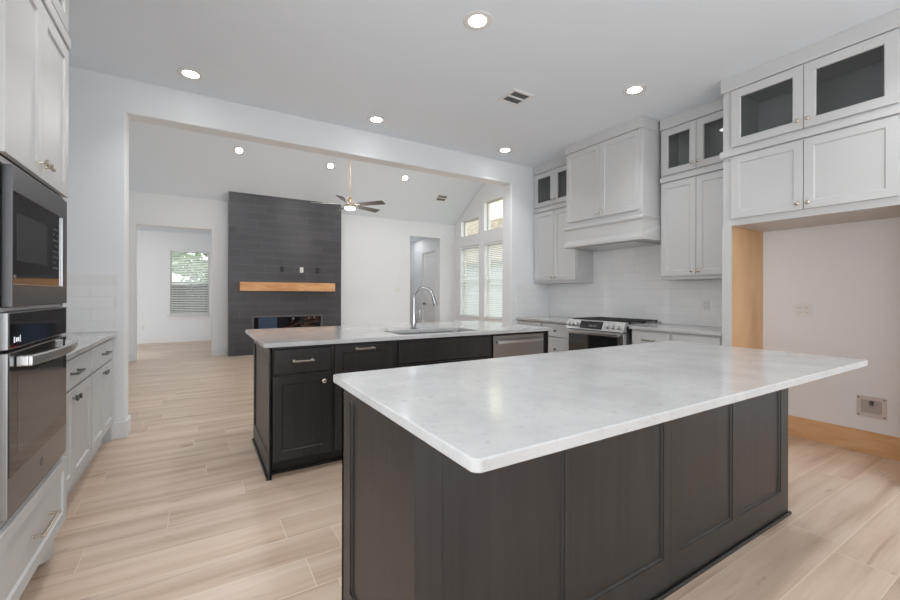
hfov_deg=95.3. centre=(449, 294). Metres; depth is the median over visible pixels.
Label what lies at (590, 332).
gas range
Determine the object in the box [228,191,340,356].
fireplace
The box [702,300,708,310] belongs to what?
electrical outlet
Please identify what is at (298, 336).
island countertop
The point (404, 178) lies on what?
recessed light
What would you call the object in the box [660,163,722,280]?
upper cabinet
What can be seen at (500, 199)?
window
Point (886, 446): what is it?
baseboard
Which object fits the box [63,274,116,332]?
tile backsplash
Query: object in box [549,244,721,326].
tile backsplash
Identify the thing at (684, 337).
base cabinet
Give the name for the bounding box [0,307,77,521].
wall oven
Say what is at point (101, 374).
base cabinet
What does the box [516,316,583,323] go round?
countertop
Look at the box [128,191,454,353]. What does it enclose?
wall
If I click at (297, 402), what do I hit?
kitchen island
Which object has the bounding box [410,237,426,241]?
ceiling
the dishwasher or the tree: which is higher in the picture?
the tree
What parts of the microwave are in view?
door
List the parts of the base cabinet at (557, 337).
drawer, drawer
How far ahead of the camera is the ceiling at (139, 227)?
10.14 m
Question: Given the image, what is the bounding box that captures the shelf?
[239,282,334,290]
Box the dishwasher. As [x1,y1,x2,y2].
[492,331,542,357]
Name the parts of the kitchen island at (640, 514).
panel, panel, seating panel, shoe moulding, seating panel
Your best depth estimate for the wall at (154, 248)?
10.28 m
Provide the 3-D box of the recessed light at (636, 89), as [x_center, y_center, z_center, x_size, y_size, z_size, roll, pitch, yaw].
[1.663,-1.838,3.695,0.202,0.006,0.202,0,0,-32]
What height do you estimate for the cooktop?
0.020 m
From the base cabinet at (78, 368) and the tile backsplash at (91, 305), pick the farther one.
the tile backsplash at (91, 305)
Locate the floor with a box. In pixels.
[19,341,899,599]
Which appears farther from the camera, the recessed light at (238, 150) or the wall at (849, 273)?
the recessed light at (238, 150)
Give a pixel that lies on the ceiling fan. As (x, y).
(349, 206)
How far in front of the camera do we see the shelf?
8.42 m
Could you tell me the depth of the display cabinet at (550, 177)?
5.83 m
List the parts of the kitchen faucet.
spout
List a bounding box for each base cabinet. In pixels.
[63,350,90,496]
[77,338,112,481]
[518,320,542,326]
[542,322,567,352]
[632,329,671,343]
[672,332,721,344]
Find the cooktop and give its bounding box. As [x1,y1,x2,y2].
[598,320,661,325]
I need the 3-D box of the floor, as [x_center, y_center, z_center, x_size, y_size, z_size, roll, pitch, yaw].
[-0.551,1.298,5.294,11.400,0.120,16.400,0,0,-32]
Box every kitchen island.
[252,331,547,480]
[342,388,791,599]
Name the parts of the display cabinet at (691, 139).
door, crown moulding, frame, door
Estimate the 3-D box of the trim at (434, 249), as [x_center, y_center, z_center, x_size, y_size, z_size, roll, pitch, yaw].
[-0.599,-0.003,11.386,0.018,2.480,0.880,0,0,-32]
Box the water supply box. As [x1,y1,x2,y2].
[856,395,886,420]
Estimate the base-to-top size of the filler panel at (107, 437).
0.883 m
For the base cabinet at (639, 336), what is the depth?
4.12 m
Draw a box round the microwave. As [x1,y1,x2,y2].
[0,163,66,306]
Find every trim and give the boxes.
[135,223,212,360]
[421,248,436,322]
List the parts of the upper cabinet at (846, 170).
door, ledge moulding, door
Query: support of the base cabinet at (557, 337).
on the floor
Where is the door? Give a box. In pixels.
[423,252,434,322]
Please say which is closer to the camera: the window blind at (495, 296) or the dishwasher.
the dishwasher
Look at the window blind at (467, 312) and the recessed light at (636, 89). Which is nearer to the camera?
the recessed light at (636, 89)
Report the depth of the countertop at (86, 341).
2.95 m
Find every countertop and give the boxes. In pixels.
[63,332,117,360]
[245,321,550,347]
[333,341,867,472]
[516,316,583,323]
[629,324,721,335]
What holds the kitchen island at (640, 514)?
on the floor
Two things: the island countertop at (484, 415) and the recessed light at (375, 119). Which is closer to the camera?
the island countertop at (484, 415)
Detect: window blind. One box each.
[171,249,208,314]
[461,245,478,315]
[485,241,502,317]
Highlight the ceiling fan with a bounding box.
[310,159,384,212]
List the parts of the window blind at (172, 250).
rail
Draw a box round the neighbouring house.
[466,200,502,314]
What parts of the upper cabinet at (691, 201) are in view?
door, ledge moulding, door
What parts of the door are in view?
panel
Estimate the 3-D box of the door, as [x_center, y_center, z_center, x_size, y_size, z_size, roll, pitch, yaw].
[-0.583,0.037,11.396,0.110,2.380,0.700,0,0,-32]
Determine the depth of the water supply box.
3.20 m
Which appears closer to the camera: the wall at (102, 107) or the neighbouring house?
the wall at (102, 107)
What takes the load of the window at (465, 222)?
in the wall at (478, 207)
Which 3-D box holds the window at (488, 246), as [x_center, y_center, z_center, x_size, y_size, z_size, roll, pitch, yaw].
[1.113,-0.327,9.643,0.185,1.822,0.900,0,0,-32]
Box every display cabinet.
[51,0,68,33]
[533,156,566,209]
[660,97,722,177]
[721,9,899,151]
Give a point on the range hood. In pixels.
(613, 186)
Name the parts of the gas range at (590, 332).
handle, oven door, control panel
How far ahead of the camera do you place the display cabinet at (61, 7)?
1.91 m
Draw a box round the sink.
[398,331,463,334]
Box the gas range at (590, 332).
[565,317,661,350]
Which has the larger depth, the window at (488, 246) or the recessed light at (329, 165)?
the window at (488, 246)
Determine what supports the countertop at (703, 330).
on the base cabinet at (684, 337)
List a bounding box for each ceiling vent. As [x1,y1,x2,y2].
[434,194,447,201]
[497,89,533,105]
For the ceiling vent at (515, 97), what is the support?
in the ceiling at (435, 80)
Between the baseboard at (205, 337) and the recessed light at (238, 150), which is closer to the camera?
the recessed light at (238, 150)
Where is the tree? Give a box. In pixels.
[172,252,207,281]
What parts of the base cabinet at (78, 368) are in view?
door, knob, handle, drawer, door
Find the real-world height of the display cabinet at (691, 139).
0.647 m
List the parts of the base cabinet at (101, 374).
door, drawer, door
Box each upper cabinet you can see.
[533,202,593,283]
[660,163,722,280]
[720,105,899,231]
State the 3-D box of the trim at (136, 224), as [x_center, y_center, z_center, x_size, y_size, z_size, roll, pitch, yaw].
[-5.272,-0.040,7.879,1.238,2.530,0.154,0,0,-32]
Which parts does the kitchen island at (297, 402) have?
shoe moulding, panel, door, drawer, handle, door, handle, door, door, panel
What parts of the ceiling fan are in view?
blade, globe, down rod, blade, blade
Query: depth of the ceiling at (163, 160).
8.05 m
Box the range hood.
[563,115,660,250]
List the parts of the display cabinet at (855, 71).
door, crown moulding, door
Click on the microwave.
(33, 219)
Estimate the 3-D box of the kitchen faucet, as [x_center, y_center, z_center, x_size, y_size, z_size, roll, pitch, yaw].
[-0.236,0.126,3.829,0.258,0.397,0.095,0,0,7]
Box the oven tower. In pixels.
[0,0,70,599]
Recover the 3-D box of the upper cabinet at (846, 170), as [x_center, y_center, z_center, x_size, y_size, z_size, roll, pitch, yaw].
[2.891,-0.899,3.223,0.672,0.640,1.132,0,0,-32]
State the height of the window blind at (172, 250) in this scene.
1.661 m
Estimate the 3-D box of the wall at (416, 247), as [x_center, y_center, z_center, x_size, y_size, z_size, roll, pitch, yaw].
[-0.836,-0.163,11.886,0.100,2.800,2.060,0,0,-32]
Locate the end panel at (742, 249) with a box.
[722,226,762,348]
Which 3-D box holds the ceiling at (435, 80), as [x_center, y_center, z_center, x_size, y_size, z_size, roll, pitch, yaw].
[1.058,-1.903,1.387,6.025,0.120,7.665,0,0,-32]
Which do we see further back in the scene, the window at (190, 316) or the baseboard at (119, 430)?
the window at (190, 316)
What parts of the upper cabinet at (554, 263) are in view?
door, ledge moulding, door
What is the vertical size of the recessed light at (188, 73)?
0.006 m
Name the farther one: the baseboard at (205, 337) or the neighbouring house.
the neighbouring house
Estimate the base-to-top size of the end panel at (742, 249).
1.824 m
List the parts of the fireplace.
firebox frame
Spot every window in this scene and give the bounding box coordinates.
[167,252,210,319]
[459,250,479,317]
[464,218,477,236]
[483,246,501,319]
[488,198,502,229]
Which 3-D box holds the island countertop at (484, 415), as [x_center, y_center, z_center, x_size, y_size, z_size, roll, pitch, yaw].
[0.816,0.342,1.863,2.418,0.030,1.009,0,0,-32]
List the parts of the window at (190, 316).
sill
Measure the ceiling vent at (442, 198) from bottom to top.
0.127 m
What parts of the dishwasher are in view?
handle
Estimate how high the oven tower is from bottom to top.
2.466 m
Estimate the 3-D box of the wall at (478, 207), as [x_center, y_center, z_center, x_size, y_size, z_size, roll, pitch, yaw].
[1.408,-1.114,9.190,0.170,4.714,4.880,0,0,-32]
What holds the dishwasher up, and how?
on the floor
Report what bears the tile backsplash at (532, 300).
attached to the wall at (102, 107)
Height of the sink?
0.204 m
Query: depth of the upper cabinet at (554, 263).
5.60 m
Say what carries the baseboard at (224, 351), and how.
attached to the wall at (375, 251)
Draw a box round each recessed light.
[176,67,204,80]
[233,146,244,154]
[325,162,335,169]
[367,115,385,123]
[401,175,408,181]
[463,10,492,30]
[497,147,512,152]
[622,84,646,95]
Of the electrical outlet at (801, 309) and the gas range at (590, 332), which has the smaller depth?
the electrical outlet at (801, 309)
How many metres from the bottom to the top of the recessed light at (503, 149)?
0.006 m
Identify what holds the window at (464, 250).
in the wall at (478, 207)
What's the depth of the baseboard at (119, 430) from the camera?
3.50 m
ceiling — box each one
[68,0,899,167]
[129,121,482,225]
[137,225,211,234]
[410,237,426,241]
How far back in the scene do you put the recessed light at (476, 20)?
2.76 m
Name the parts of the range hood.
door, crown moulding, door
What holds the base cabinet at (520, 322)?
on the floor
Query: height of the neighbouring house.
9.750 m
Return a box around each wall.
[63,66,540,422]
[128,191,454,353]
[137,230,211,337]
[410,238,436,322]
[455,183,502,322]
[554,217,899,437]
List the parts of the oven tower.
door, drawer, knob, handle, knob, door, ledge moulding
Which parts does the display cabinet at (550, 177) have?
door, crown moulding, door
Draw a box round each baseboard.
[111,415,130,439]
[128,348,227,361]
[137,335,210,343]
[788,415,899,460]
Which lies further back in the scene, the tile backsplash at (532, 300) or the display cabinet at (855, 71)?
the tile backsplash at (532, 300)
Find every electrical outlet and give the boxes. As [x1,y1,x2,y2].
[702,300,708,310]
[795,303,811,316]
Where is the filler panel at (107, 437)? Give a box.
[102,338,111,442]
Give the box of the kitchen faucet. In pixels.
[411,286,437,328]
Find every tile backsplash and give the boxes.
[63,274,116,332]
[516,283,548,316]
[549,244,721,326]

